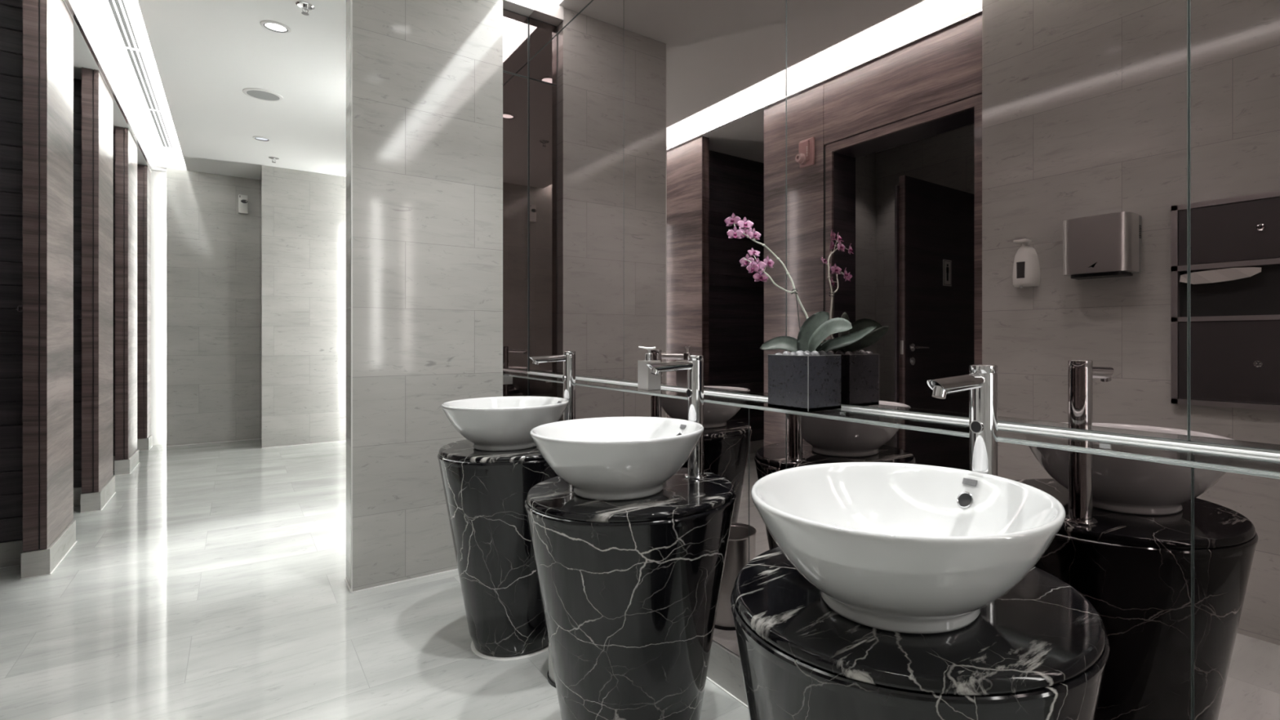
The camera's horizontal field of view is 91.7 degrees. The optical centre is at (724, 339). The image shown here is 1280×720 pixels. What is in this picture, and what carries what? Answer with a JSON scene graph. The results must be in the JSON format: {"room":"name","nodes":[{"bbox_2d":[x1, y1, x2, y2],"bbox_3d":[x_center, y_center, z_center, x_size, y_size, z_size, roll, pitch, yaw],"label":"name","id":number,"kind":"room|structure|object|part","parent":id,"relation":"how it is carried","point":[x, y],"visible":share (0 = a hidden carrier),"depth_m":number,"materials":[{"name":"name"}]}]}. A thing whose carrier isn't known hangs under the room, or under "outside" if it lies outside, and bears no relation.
{"room":"public restroom","nodes":[
{"label":"public restroom","id":0,"kind":"room"},
{"bbox_2d":[0,0,22,568],"bbox_3d":[-3.921,-0.318,2.679,1.276,2.835,0.104,0,0,-38],"label":"door","id":1,"kind":"structure","parent":0,"point":[11,11],"depth_m":2.99,"materials":[{"name":"brown wood"}]},
{"bbox_2d":[73,78,81,506],"bbox_3d":[-4.777,-0.318,3.760,1.276,2.835,0.104,0,0,-38],"label":"door","id":2,"kind":"structure","parent":0,"point":[77,82],"depth_m":4.09,"materials":[{"name":"brown wood"}]},
{"bbox_2d":[17,0,152,579],"bbox_3d":[-3.771,-0.424,3.571,0.120,3.049,7.080,0,0,-38],"label":"wall","id":3,"kind":"structure","parent":0,"point":[49,528],"depth_m":3.31,"materials":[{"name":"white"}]},
{"bbox_3d":[-3.396,-0.381,3.086,0.050,2.718,0.590,0,0,-38],"label":"edge panel","id":4,"kind":"part","parent":3,"relation":"part of","materials":[{"name":"brown wood"}]},
{"bbox_3d":[-3.180,-0.381,2.877,0.021,2.718,0.002,0,0,-38],"label":"corner post","id":5,"kind":"part","parent":3,"relation":"part of","materials":[{"name":"brown wood"}]},
{"bbox_3d":[-3.363,-0.381,3.111,0.022,2.718,0.592,0,0,-38],"label":"panel","id":6,"kind":"part","parent":3,"relation":"part of","materials":[{"name":"grey stone"}]},
{"bbox_3d":[-4.252,-0.381,4.167,0.050,2.718,0.590,0,0,-38],"label":"edge panel","id":7,"kind":"part","parent":3,"relation":"part of","materials":[{"name":"brown wood"}]},
{"bbox_3d":[-4.036,-0.381,3.958,0.021,2.718,0.002,0,0,-38],"label":"corner post","id":8,"kind":"part","parent":3,"relation":"part of","materials":[{"name":"brown wood"}]},
{"bbox_3d":[-4.219,-0.381,4.192,0.022,2.718,0.592,0,0,-38],"label":"panel","id":9,"kind":"part","parent":3,"relation":"part of","materials":[{"name":"grey stone"}]},
{"bbox_3d":[-5.108,-0.381,5.248,0.050,2.718,0.590,0,0,-38],"label":"edge panel","id":10,"kind":"part","parent":3,"relation":"part of","materials":[{"name":"brown wood"}]},
{"bbox_3d":[-4.892,-0.381,5.040,0.021,2.718,0.002,0,0,-38],"label":"corner post","id":11,"kind":"part","parent":3,"relation":"part of","materials":[{"name":"brown wood"}]},
{"bbox_3d":[-5.075,-0.381,5.273,0.022,2.718,0.592,0,0,-38],"label":"panel","id":12,"kind":"part","parent":3,"relation":"part of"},
{"bbox_3d":[-5.878,-0.381,6.220,0.050,2.718,0.310,0,0,-38],"label":"edge panel","id":13,"kind":"part","parent":3,"relation":"part of","materials":[{"name":"brown wood"}]},
{"bbox_3d":[-5.748,-0.381,6.121,0.021,2.718,0.002,0,0,-38],"label":"corner post","id":14,"kind":"part","parent":3,"relation":"part of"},
{"bbox_3d":[-5.845,-0.381,6.245,0.022,2.718,0.312,0,0,-38],"label":"panel","id":15,"kind":"part","parent":3,"relation":"part of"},
{"bbox_2d":[62,0,151,172],"bbox_3d":[-4.869,-1.744,3.862,1.460,0.015,5.300,0,0,-38],"label":"ceiling","id":16,"kind":"structure","parent":0,"point":[82,56],"depth_m":3.89,"materials":[{"name":"white paint"}]},
{"bbox_2d":[113,133,115,471],"bbox_3d":[-5.633,-0.318,4.841,1.276,2.835,0.104,0,0,-38],"label":"wall stall partition","id":17,"kind":"structure","parent":0,"point":[113,134],"depth_m":5.18,"materials":[{"name":"brown wood"}]},
{"bbox_2d":[150,169,166,445],"bbox_3d":[-5.907,-0.335,6.495,0.600,2.870,0.039,0,0,-38],"label":"wall","id":18,"kind":"structure","parent":0,"point":[158,179],"depth_m":6.46,"materials":[{"name":"white paint"}]},
{"bbox_2d":[150,148,249,178],"bbox_3d":[-5.220,-1.883,6.916,2.000,0.215,0.234,0,0,-38],"label":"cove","id":19,"kind":"structure","parent":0,"point":[160,160],"depth_m":6.36,"materials":[{"name":"white paint"}]},
{"bbox_2d":[64,0,151,168],"bbox_3d":[-3.695,-1.744,3.560,0.026,0.012,6.910,0,0,-38],"label":"trim","id":20,"kind":"structure","parent":19,"relation":"attached to","point":[68,2],"depth_m":3.98,"materials":[{"name":"white paint"}]},
{"bbox_2d":[166,168,259,446],"bbox_3d":[-5.482,-0.337,6.632,0.766,2.874,0.115,0,0,-38],"label":"wall niche","id":21,"kind":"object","parent":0,"point":[213,248],"visible":0.86,"depth_m":6.58,"materials":[{"name":"stone"}]},
{"bbox_2d":[238,194,248,213],"bbox_3d":[-5.236,-1.477,6.707,0.082,0.200,0.072,0,0,-38],"label":"air freshener","id":22,"kind":"object","parent":21,"relation":"attached to","point":[242,199],"visible":1,"depth_m":6.68,"materials":[{"name":"white plastic"}]},
{"bbox_2d":[137,0,346,179],"bbox_3d":[-2.200,-1.792,3.317,1.479,0.035,9.157,0,0,-38],"label":"ceiling","id":23,"kind":"structure","parent":0,"point":[206,53],"depth_m":4.19,"materials":[{"name":"white paint"}]},
{"bbox_2d":[83,0,182,152],"bbox_3d":[-2.854,-1.970,2.800,0.600,0.040,9.157,0,0,-38],"label":"ceiling light","id":24,"kind":"object","parent":23,"relation":"in","point":[99,11],"visible":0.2,"depth_m":4.38,"materials":[{"name":"white paint"}]},
{"bbox_2d":[106,0,174,148],"bbox_3d":[-3.332,-1.946,3.337,0.092,0.008,7.370,0,0,-38],"label":"grille","id":25,"kind":"object","parent":24,"relation":"attached to","point":[119,10],"visible":1,"depth_m":4.34,"materials":[{"name":"white metal"}]},
{"bbox_2d":[253,136,271,141],"bbox_3d":[-4.074,-1.772,5.428,0.128,0.007,0.128,0,0,-38],"label":"recessed light","id":26,"kind":"object","parent":23,"relation":"in","point":[259,138],"visible":1,"depth_m":5.42,"materials":[{"name":"white paint"}]},
{"bbox_2d":[242,88,283,101],"bbox_3d":[-3.333,-1.771,4.455,0.236,0.008,0.236,0,0,-38],"label":"ceiling speaker","id":27,"kind":"object","parent":23,"relation":"attached to","point":[257,93],"visible":1,"depth_m":4.44,"materials":[{"name":"white paint"}]},
{"bbox_2d":[246,89,279,100],"bbox_3d":[-3.333,-1.770,4.455,0.194,0.008,0.194,0,0,-38],"label":"grille","id":28,"kind":"object","parent":27,"relation":"attached to","point":[265,95],"depth_m":4.45,"materials":[{"name":"grey fabric"}]},
{"bbox_2d":[268,156,279,163],"bbox_3d":[-4.388,-1.752,6.004,0.084,0.046,0.084,0,0,-38],"label":"sprinkler head","id":29,"kind":"object","parent":23,"relation":"attached to","point":[273,158],"visible":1,"depth_m":6.00},
{"bbox_2d":[260,20,291,33],"bbox_3d":[-2.539,-1.772,3.489,0.141,0.007,0.141,0,0,-38],"label":"recessed light","id":30,"kind":"object","parent":23,"relation":"in","point":[274,26],"visible":1,"depth_m":3.49,"materials":[{"name":"white paint"}]},
{"bbox_2d":[295,0,315,15],"bbox_3d":[-2.221,-1.752,3.267,0.084,0.046,0.084,0,0,-38],"label":"sprinkler head","id":31,"kind":"object","parent":23,"relation":"attached to","point":[305,6],"visible":1,"depth_m":3.26},
{"bbox_3d":[-2.221,-1.751,3.267,0.020,0.042,0.024,0,0,13],"label":"frame","id":32,"kind":"part","parent":31,"relation":"part of","materials":[{"name":"silver metal"}]},
{"bbox_2d":[259,164,346,448],"bbox_3d":[-4.515,-0.337,6.928,1.119,2.874,0.852,0,0,-38],"label":"wall","id":33,"kind":"structure","parent":0,"point":[303,214],"depth_m":6.47,"materials":[{"name":"stone"}]},
{"bbox_2d":[263,440,344,448],"bbox_3d":[-4.295,1.098,6.553,1.000,0.004,0.008,0,0,-38],"label":"trim","id":34,"kind":"structure","parent":33,"relation":"attached to","point":[339,441],"depth_m":6.46,"materials":[{"name":"white"}]},
{"bbox_2d":[0,439,750,719],"bbox_3d":[-2.875,1.150,2.826,4.200,0.100,9.800,0,0,-38],"label":"floor","id":35,"kind":"structure","parent":0,"point":[211,584],"depth_m":2.40,"materials":[{"name":"stone"}]},
{"bbox_2d":[167,439,255,446],"bbox_3d":[-5.444,1.098,6.583,0.765,0.004,0.008,0,0,-38],"label":"baseboard","id":36,"kind":"structure","parent":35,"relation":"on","point":[250,439],"depth_m":6.57,"materials":[{"name":"white"}]},
{"bbox_2d":[437,439,558,660],"bbox_3d":[-0.759,0.742,2.272,0.541,0.716,0.541,0,0,-38],"label":"pedestal","id":37,"kind":"object","parent":35,"relation":"on","point":[486,491],"visible":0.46,"depth_m":2.07,"materials":[{"name":"black stone"}]},
{"bbox_2d":[440,395,568,450],"bbox_3d":[-0.786,0.304,2.232,0.446,0.160,0.446,0,0,-38],"label":"basin","id":38,"kind":"object","parent":37,"relation":"on","point":[491,423],"visible":0.94,"depth_m":2.10,"materials":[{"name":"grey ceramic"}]},
{"bbox_2d":[528,351,575,420],"bbox_3d":[-0.647,0.213,2.342,0.190,0.342,0.063,0,0,-38],"label":"faucet","id":39,"kind":"object","parent":37,"relation":"on","point":[568,357],"visible":0.77,"depth_m":2.36,"materials":[{"name":"silver metal"}]},
{"bbox_3d":[-0.665,0.072,2.328,0.147,0.032,0.026,0,0,-38],"label":"spout","id":40,"kind":"part","parent":39,"relation":"part of","materials":[{"name":"silver metal"}]},
{"bbox_2d":[546,645,555,688],"bbox_3d":[-0.479,0.925,2.030,0.206,0.349,0.206,0,0,-38],"label":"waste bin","id":41,"kind":"object","parent":35,"relation":"on","point":[551,680],"visible":0.13,"depth_m":1.97,"materials":[{"name":"silver metal"}]},
{"bbox_2d":[524,467,736,719],"bbox_3d":[-0.239,0.742,1.615,0.541,0.716,0.541,0,0,-38],"label":"pedestal","id":42,"kind":"object","parent":35,"relation":"on","point":[629,589],"visible":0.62,"depth_m":1.41,"materials":[{"name":"black stone"}]},
{"bbox_2d":[529,416,703,500],"bbox_3d":[-0.269,0.304,1.579,0.446,0.160,0.446,0,0,-38],"label":"basin","id":43,"kind":"object","parent":42,"relation":"on","point":[624,458],"visible":1,"depth_m":1.45,"materials":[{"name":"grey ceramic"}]},
{"bbox_2d":[646,355,706,479],"bbox_3d":[-0.129,0.213,1.687,0.190,0.342,0.063,0,0,-38],"label":"faucet","id":44,"kind":"object","parent":42,"relation":"on","point":[694,364],"visible":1,"depth_m":1.71,"materials":[{"name":"silver metal"}]},
{"bbox_3d":[-0.146,0.072,1.674,0.147,0.032,0.026,0,0,-38],"label":"spout","id":45,"kind":"part","parent":44,"relation":"part of","materials":[{"name":"silver metal"}]},
{"bbox_2d":[706,676,748,709],"bbox_3d":[0.142,1.098,1.750,0.005,0.004,3.792,0,0,-38],"label":"trim","id":46,"kind":"structure","parent":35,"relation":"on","point":[707,677],"depth_m":1.91,"materials":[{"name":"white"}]},
{"bbox_2d":[730,546,1109,719],"bbox_3d":[0.281,0.742,0.958,0.541,0.716,0.541,0,0,-38],"label":"pedestal","id":47,"kind":"object","parent":35,"relation":"on","point":[1040,651],"visible":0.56,"depth_m":0.77,"materials":[{"name":"black stone"}]},
{"bbox_2d":[751,462,1066,634],"bbox_3d":[0.258,0.304,0.913,0.446,0.160,0.446,0,0,-38],"label":"basin","id":48,"kind":"object","parent":47,"relation":"on","point":[893,547],"visible":1,"depth_m":0.81,"materials":[{"name":"white ceramic"}]},
{"bbox_2d":[927,364,997,475],"bbox_3d":[0.397,0.213,1.022,0.190,0.342,0.063,0,0,-38],"label":"faucet","id":49,"kind":"object","parent":47,"relation":"on","point":[981,382],"visible":0.72,"depth_m":1.04,"materials":[{"name":"silver metal"}]},
{"bbox_3d":[0.380,0.072,1.009,0.147,0.032,0.026,0,0,-38],"label":"spout","id":50,"kind":"part","parent":49,"relation":"part of","materials":[{"name":"silver metal"}]},
{"bbox_2d":[346,0,502,591],"bbox_3d":[-1.424,-0.337,2.960,0.652,2.874,0.192,0,0,-38],"label":"wall partition","id":51,"kind":"structure","parent":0,"point":[428,74],"depth_m":2.84,"materials":[{"name":"stone"}]},
{"bbox_2d":[344,578,351,593],"bbox_3d":[-1.680,1.099,2.753,0.006,0.003,0.198,0,0,-38],"label":"trim","id":52,"kind":"structure","parent":51,"relation":"attached to","point":[345,580],"depth_m":2.75,"materials":[{"name":"white metal"}]},
{"bbox_2d":[351,0,352,591],"bbox_3d":[-1.624,-0.337,2.686,0.004,2.873,0.014,0,0,-38],"label":"trim","id":53,"kind":"structure","parent":51,"relation":"attached to","point":[351,0],"depth_m":2.68,"materials":[{"name":"white metal"}]},
{"bbox_2d":[351,568,457,593],"bbox_3d":[-1.364,1.099,2.881,0.656,0.003,0.006,0,0,-38],"label":"baseboard","id":54,"kind":"structure","parent":51,"relation":"attached to","point":[455,569],"depth_m":2.80,"materials":[{"name":"white metal"}]},
{"bbox_2d":[502,17,529,395],"bbox_3d":[-1.094,-0.301,3.204,0.166,2.802,0.007,0,0,-38],"label":"wall","id":55,"kind":"structure","parent":0,"point":[528,17],"depth_m":3.25,"materials":[{"name":"black"}]},
{"bbox_2d":[502,71,528,396],"bbox_3d":[-1.092,-0.203,3.196,0.154,2.347,0.006,0,0,-38],"label":"mirror","id":56,"kind":"object","parent":55,"relation":"attached to","point":[515,87],"visible":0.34,"depth_m":3.20,"materials":[{"name":"grey mirror"}]},
{"bbox_2d":[502,8,528,77],"bbox_3d":[-1.092,-1.540,3.196,0.154,0.318,0.006,0,0,-38],"label":"mirror","id":57,"kind":"object","parent":55,"relation":"attached to","point":[515,25],"visible":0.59,"depth_m":3.20,"materials":[{"name":"grey mirror"}]},
{"bbox_2d":[529,371,1279,453],"bbox_3d":[0.193,-0.445,1.803,0.112,3.110,4.012,0,0,-38],"label":"wall","id":58,"kind":"structure","parent":0,"point":[910,412],"depth_m":1.16,"materials":[{"name":"white paint"}]},
{"bbox_2d":[528,0,593,60],"bbox_3d":[-0.711,-1.615,2.846,0.006,0.290,1.013,0,0,-38],"label":"mirror","id":59,"kind":"object","parent":58,"relation":"attached to","point":[548,18],"visible":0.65,"depth_m":3.03,"materials":[{"name":"grey mirror"}]},
{"bbox_2d":[528,0,623,381],"bbox_3d":[-0.711,-0.650,2.846,0.006,1.629,1.013,0,0,-38],"label":"mirror","id":60,"kind":"object","parent":58,"relation":"attached to","point":[576,80],"visible":0.91,"depth_m":2.77,"materials":[{"name":"grey mirror"}]},
{"bbox_2d":[528,378,623,421],"bbox_3d":[-0.711,0.580,2.846,0.006,0.782,1.013,0,0,-38],"label":"mirror","id":61,"kind":"object","parent":58,"relation":"attached to","point":[590,402],"visible":0.02,"depth_m":2.69,"materials":[{"name":"grey mirror"}]},
{"bbox_2d":[623,391,749,657],"bbox_3d":[-0.160,0.580,2.150,0.006,0.782,0.762,0,0,-38],"label":"mirror","id":62,"kind":"object","parent":58,"relation":"attached to","point":[726,428],"visible":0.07,"depth_m":1.93,"materials":[{"name":"grey mirror"}]},
{"bbox_2d":[623,0,786,396],"bbox_3d":[-0.110,-0.797,2.087,0.006,1.924,0.922,0,0,-38],"label":"mirror","id":63,"kind":"object","parent":58,"relation":"attached to","point":[705,81],"visible":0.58,"depth_m":2.03,"materials":[{"name":"grey mirror"}]},
{"bbox_2d":[706,640,747,705],"bbox_3d":[0.149,1.036,1.756,0.014,0.127,3.792,0,0,-38],"label":"mirror","id":64,"kind":"object","parent":58,"relation":"attached to","point":[724,668],"depth_m":1.92,"materials":[{"name":"mirror"}]},
{"bbox_2d":[749,408,786,561],"bbox_3d":[0.127,0.580,1.788,0.006,0.782,0.159,0,0,-38],"label":"mirror","id":65,"kind":"object","parent":58,"relation":"attached to","point":[767,428],"visible":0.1,"depth_m":1.80,"materials":[{"name":"grey mirror"}]},
{"bbox_2d":[502,373,1279,479],"bbox_3d":[0.090,0.200,1.708,0.131,0.055,3.789,0,0,-38],"label":"glass shelf","id":66,"kind":"object","parent":58,"relation":"attached to","point":[1224,461],"visible":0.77,"depth_m":1.09,"materials":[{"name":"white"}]},
{"bbox_2d":[637,346,661,390],"bbox_3d":[-0.262,0.097,2.140,0.056,0.150,0.071,0,0,-38],"label":"soap dispenser","id":67,"kind":"object","parent":66,"relation":"on","point":[646,380],"visible":1,"depth_m":2.12,"materials":[{"name":"silver metal"}]},
{"bbox_2d":[637,360,661,390],"bbox_3d":[-0.260,0.122,2.142,0.051,0.100,0.071,0,0,-38],"label":"bottle","id":68,"kind":"object","parent":67,"relation":"attached to","point":[646,380],"depth_m":2.12,"materials":[{"name":"silver metal"}]},
{"bbox_2d":[767,354,840,412],"bbox_3d":[0.203,0.105,1.565,0.119,0.135,0.143,0,0,-38],"label":"planter","id":69,"kind":"object","parent":66,"relation":"on","point":[802,383],"visible":0.84,"depth_m":1.51,"materials":[{"name":"black stone"}]},
{"bbox_2d":[782,351,789,355],"bbox_3d":[0.158,0.040,1.561,0.023,0.022,0.024,0,0,14],"label":"pebble","id":70,"kind":"object","parent":69,"relation":"on","point":[785,353],"visible":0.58,"depth_m":1.55,"materials":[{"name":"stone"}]},
{"bbox_2d":[788,351,797,355],"bbox_3d":[0.173,0.040,1.541,0.027,0.021,0.028,0,0,32],"label":"pebble","id":71,"kind":"object","parent":69,"relation":"on","point":[791,353],"visible":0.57,"depth_m":1.53,"materials":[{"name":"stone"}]},
{"bbox_2d":[795,350,804,354],"bbox_3d":[0.192,0.039,1.555,0.027,0.025,0.026,0,0,14],"label":"pebble","id":72,"kind":"object","parent":69,"relation":"on","point":[798,351],"visible":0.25,"depth_m":1.55,"materials":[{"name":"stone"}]},
{"bbox_2d":[803,351,812,355],"bbox_3d":[0.203,0.040,1.500,0.023,0.022,0.024,0,0,34],"label":"pebble","id":73,"kind":"object","parent":69,"relation":"on","point":[808,353],"visible":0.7,"depth_m":1.49,"materials":[{"name":"stone"}]},
{"bbox_2d":[810,351,819,355],"bbox_3d":[0.224,0.039,1.517,0.022,0.024,0.023,0,0,-10],"label":"pebble","id":74,"kind":"object","parent":69,"relation":"on","point":[813,353],"visible":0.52,"depth_m":1.51,"materials":[{"name":"stone"}]},
{"bbox_2d":[818,350,827,355],"bbox_3d":[0.245,0.038,1.535,0.025,0.025,0.026,0,0,26],"label":"pebble","id":75,"kind":"object","parent":69,"relation":"on","point":[821,352],"visible":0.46,"depth_m":1.53,"materials":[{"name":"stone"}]},
{"bbox_2d":[826,351,833,355],"bbox_3d":[0.264,0.040,1.549,0.023,0.022,0.022,0,0,-5],"label":"pebble","id":76,"kind":"object","parent":69,"relation":"on","point":[828,353],"visible":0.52,"depth_m":1.54,"materials":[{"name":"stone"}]},
{"label":"pebble","id":77,"kind":"object","parent":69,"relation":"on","visible":0},
{"bbox_2d":[724,213,876,352],"bbox_3d":[0.187,-0.135,1.554,0.390,0.392,0.115,0,0,17],"label":"orchid","id":78,"kind":"object","parent":77,"relation":"on","point":[817,327],"visible":0.97,"depth_m":1.57,"materials":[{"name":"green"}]},
{"bbox_3d":[0.023,-0.314,1.605,0.047,0.034,0.005,0,-6,23],"label":"flower","id":79,"kind":"part","parent":78,"relation":"part of","materials":[{"name":"pink plant"}]},
{"bbox_3d":[0.028,-0.271,1.553,0.042,0.031,0.005,0,11,-9],"label":"flower","id":80,"kind":"part","parent":78,"relation":"part of","materials":[{"name":"pink plant"}]},
{"bbox_3d":[0.054,-0.300,1.584,0.044,0.033,0.005,0,-6,-14],"label":"flower","id":81,"kind":"part","parent":78,"relation":"part of","materials":[{"name":"pink plant"}]},
{"bbox_3d":[0.054,-0.282,1.605,0.047,0.034,0.005,0,6,15],"label":"flower","id":82,"kind":"part","parent":78,"relation":"part of","materials":[{"name":"pink plant"}]},
{"bbox_3d":[0.060,-0.208,1.608,0.044,0.033,0.005,0,0,29],"label":"flower","id":83,"kind":"part","parent":78,"relation":"part of","materials":[{"name":"pink plant"}]},
{"bbox_3d":[0.073,-0.184,1.556,0.038,0.028,0.004,0,18,33],"label":"flower","id":84,"kind":"part","parent":78,"relation":"part of","materials":[{"name":"pink plant"}]},
{"bbox_3d":[0.078,-0.232,1.627,0.038,0.028,0.004,0,-31,-24],"label":"flower","id":85,"kind":"part","parent":78,"relation":"part of","materials":[{"name":"pink plant"}]},
{"bbox_3d":[0.078,-0.272,1.578,0.040,0.029,0.004,0,-6,-33],"label":"flower","id":86,"kind":"part","parent":78,"relation":"part of","materials":[{"name":"pink plant"}]},
{"bbox_3d":[0.085,-0.192,1.564,0.044,0.033,0.005,0,6,-8],"label":"flower","id":87,"kind":"part","parent":78,"relation":"part of","materials":[{"name":"pink plant"}]},
{"bbox_3d":[0.096,-0.167,1.602,0.042,0.031,0.005,0,6,-8],"label":"flower","id":88,"kind":"part","parent":78,"relation":"part of","materials":[{"name":"pink plant"}]},
{"bbox_3d":[0.123,-0.111,1.594,0.224,0.344,0.040,0,0,1],"label":"flower stem","id":89,"kind":"part","parent":78,"relation":"part of","materials":[{"name":"grey"}]},
{"bbox_3d":[0.114,-0.202,1.590,0.042,0.031,0.005,0,-6,-44],"label":"flower","id":90,"kind":"part","parent":78,"relation":"part of","materials":[{"name":"pink plant"}]},
{"bbox_2d":[527,371,1279,457],"bbox_3d":[0.145,0.174,1.751,0.010,0.014,3.790,0,0,-38],"label":"shelf rail","id":91,"kind":"object","parent":66,"relation":"attached to","point":[1126,438],"visible":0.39,"depth_m":1.15,"materials":[{"name":"white metal"}]},
{"bbox_2d":[786,0,1189,441],"bbox_3d":[0.465,-0.797,1.361,0.006,1.924,0.928,0,0,-38],"label":"mirror","id":92,"kind":"object","parent":58,"relation":"attached to","point":[1004,184],"visible":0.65,"depth_m":1.24,"materials":[{"name":"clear mirror"}]},
{"bbox_2d":[786,413,1193,719],"bbox_3d":[0.466,0.580,1.359,0.006,0.782,0.933,0,0,-38],"label":"mirror","id":93,"kind":"object","parent":58,"relation":"attached to","point":[1124,542],"visible":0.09,"depth_m":1.08,"materials":[{"name":"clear mirror"}]},
{"bbox_2d":[1189,0,1279,451],"bbox_3d":[1.040,-0.797,0.634,0.006,1.924,0.925,0,0,-38],"label":"mirror","id":94,"kind":"object","parent":58,"relation":"attached to","point":[1234,45],"visible":1,"depth_m":0.95,"materials":[{"name":"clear mirror"}]},
{"bbox_2d":[1193,467,1279,719],"bbox_3d":[1.042,0.580,0.632,0.006,0.782,0.920,0,0,-38],"label":"mirror","id":95,"kind":"object","parent":58,"relation":"attached to","point":[1237,516],"visible":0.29,"depth_m":0.95,"materials":[{"name":"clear mirror"}]},
{"bbox_3d":[-1.129,-0.400,3.248,0.167,3.000,0.105,0,0,-38],"label":"wall","id":96,"kind":"structure","parent":0,"visible":0},
{"bbox_2d":[502,0,534,17],"bbox_3d":[-1.070,-1.738,3.167,0.159,0.071,0.094,0,0,-38],"label":"trim","id":97,"kind":"structure","parent":96,"relation":"attached to","point":[524,7],"depth_m":3.16,"materials":[{"name":"white paint"}]}
]}

